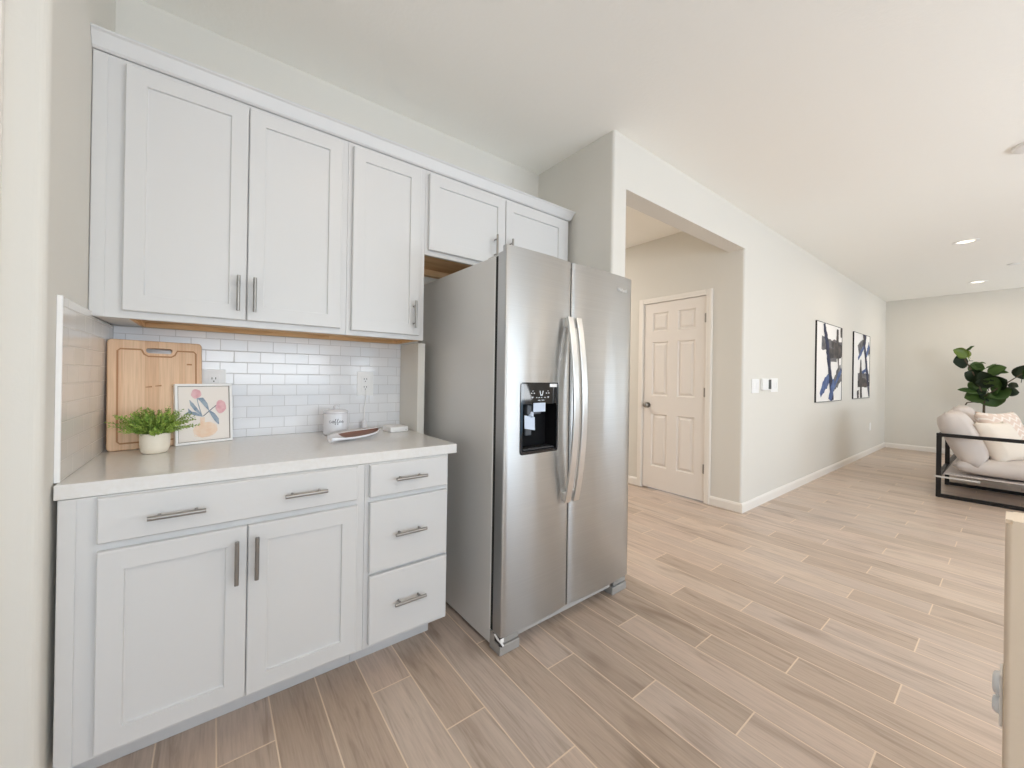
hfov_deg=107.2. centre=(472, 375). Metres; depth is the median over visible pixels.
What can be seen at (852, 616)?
floor
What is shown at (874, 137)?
ceiling
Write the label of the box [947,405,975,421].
cushion
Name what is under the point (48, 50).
wall
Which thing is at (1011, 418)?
throw pillow
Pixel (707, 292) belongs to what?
trim
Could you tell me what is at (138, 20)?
wall
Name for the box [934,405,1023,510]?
armchair
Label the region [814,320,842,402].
canvas painting
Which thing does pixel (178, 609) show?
base cabinet
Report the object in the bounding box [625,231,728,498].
wall
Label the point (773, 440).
wall
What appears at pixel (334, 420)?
coffee canister
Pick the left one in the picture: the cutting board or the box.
the cutting board
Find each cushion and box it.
[937,410,988,467]
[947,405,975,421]
[951,457,1023,480]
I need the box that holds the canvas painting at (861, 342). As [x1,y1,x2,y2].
[852,331,869,398]
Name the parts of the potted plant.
pot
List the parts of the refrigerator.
freezer door, handle, handle, door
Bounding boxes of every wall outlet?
[202,369,225,383]
[357,372,372,395]
[992,664,1002,726]
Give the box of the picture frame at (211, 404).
[173,384,232,445]
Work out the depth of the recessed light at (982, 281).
5.71 m
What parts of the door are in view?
knob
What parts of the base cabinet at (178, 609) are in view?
door, handle, drawer, handle, handle, door, handle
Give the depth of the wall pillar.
2.50 m
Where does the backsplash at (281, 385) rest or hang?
attached to the wall at (138, 20)
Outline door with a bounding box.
[642,296,706,500]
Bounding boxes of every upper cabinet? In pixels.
[88,49,348,338]
[328,142,425,343]
[424,170,567,278]
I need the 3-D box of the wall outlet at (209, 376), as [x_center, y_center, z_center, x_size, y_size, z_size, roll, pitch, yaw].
[-1.184,0.038,1.719,0.092,0.134,0.009,1,0,-35]
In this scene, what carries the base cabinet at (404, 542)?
on the floor
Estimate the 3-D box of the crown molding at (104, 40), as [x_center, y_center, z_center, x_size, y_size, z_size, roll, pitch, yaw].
[-0.377,-1.112,2.059,2.382,0.058,0.368,1,0,-35]
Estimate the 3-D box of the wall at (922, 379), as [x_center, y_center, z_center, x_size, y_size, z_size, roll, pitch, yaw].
[9.374,-0.009,5.157,0.150,2.775,5.038,1,0,-35]
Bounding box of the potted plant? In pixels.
[104,405,199,453]
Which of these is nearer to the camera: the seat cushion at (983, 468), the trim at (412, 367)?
the trim at (412, 367)
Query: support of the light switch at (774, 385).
attached to the wall at (773, 440)
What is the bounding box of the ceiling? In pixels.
[141,0,1023,301]
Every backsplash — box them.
[53,295,112,483]
[113,326,400,436]
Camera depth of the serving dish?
1.80 m
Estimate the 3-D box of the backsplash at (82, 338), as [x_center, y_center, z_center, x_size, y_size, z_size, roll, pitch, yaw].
[-1.295,0.033,1.273,0.012,0.506,0.639,1,0,-35]
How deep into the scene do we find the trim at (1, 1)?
0.89 m
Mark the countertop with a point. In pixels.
(114, 472)
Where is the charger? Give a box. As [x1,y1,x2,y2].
[361,389,366,427]
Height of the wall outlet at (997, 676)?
0.120 m
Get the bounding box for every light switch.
[751,379,758,392]
[770,378,777,391]
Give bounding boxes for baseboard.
[628,475,636,484]
[709,496,740,512]
[741,442,884,512]
[885,442,953,454]
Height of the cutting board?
0.428 m
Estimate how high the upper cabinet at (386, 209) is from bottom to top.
0.895 m
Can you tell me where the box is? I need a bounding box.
[382,424,407,431]
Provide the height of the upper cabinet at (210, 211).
0.895 m
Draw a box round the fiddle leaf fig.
[953,346,1023,412]
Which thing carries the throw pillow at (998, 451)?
on the armchair
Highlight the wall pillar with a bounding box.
[538,141,625,276]
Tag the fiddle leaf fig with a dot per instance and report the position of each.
(978, 384)
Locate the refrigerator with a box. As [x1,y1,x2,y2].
[421,244,630,655]
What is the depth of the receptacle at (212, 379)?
1.72 m
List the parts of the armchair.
seat, frame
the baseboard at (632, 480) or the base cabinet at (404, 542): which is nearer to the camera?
the base cabinet at (404, 542)
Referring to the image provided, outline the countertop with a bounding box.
[53,428,456,500]
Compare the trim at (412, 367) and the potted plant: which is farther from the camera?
the trim at (412, 367)
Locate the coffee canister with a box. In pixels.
[323,405,347,434]
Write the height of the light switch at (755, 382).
0.137 m
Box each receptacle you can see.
[208,375,219,383]
[361,376,368,390]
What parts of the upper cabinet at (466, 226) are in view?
underside rail, door, handle, door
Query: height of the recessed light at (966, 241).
0.006 m
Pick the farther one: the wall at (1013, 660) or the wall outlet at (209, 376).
the wall outlet at (209, 376)
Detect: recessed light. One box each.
[952,238,979,244]
[968,280,986,283]
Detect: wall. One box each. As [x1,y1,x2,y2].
[0,0,115,767]
[110,0,538,344]
[595,130,885,502]
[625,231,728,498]
[884,287,1023,448]
[1002,511,1023,767]
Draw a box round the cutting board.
[106,339,201,451]
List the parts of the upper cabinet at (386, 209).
underside rail, door, handle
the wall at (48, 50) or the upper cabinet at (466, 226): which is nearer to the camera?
the wall at (48, 50)
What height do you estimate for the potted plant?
0.176 m
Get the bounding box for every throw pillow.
[973,421,1023,461]
[974,411,1023,439]
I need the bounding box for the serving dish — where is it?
[327,427,379,442]
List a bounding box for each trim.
[0,0,3,212]
[400,343,424,433]
[637,288,712,504]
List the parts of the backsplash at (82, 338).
edge trim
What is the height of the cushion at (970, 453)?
0.556 m
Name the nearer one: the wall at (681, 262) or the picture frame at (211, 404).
the picture frame at (211, 404)
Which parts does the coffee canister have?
lid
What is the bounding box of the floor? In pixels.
[97,447,1023,767]
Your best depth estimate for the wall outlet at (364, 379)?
2.12 m
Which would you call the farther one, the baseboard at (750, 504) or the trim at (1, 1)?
the baseboard at (750, 504)
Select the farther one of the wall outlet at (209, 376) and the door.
the door
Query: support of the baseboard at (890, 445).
attached to the wall at (922, 379)
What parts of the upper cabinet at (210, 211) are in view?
panel, door, underside rail, handle, handle, door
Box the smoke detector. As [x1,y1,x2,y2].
[1011,142,1023,153]
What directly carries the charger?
attached to the wall outlet at (364, 379)
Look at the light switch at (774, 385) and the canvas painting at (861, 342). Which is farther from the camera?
the canvas painting at (861, 342)
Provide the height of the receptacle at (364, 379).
0.086 m
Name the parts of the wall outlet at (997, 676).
plate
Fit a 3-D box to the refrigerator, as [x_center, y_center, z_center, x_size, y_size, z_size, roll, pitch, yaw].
[0.313,0.328,2.200,0.960,1.797,0.868,1,0,-36]
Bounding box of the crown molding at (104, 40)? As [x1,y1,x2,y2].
[90,23,575,221]
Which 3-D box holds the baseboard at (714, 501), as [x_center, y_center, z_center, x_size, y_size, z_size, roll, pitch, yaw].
[2.398,1.220,3.579,0.012,0.088,0.266,1,0,-35]
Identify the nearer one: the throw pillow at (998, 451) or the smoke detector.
the smoke detector
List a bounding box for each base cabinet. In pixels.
[53,464,364,767]
[349,454,447,662]

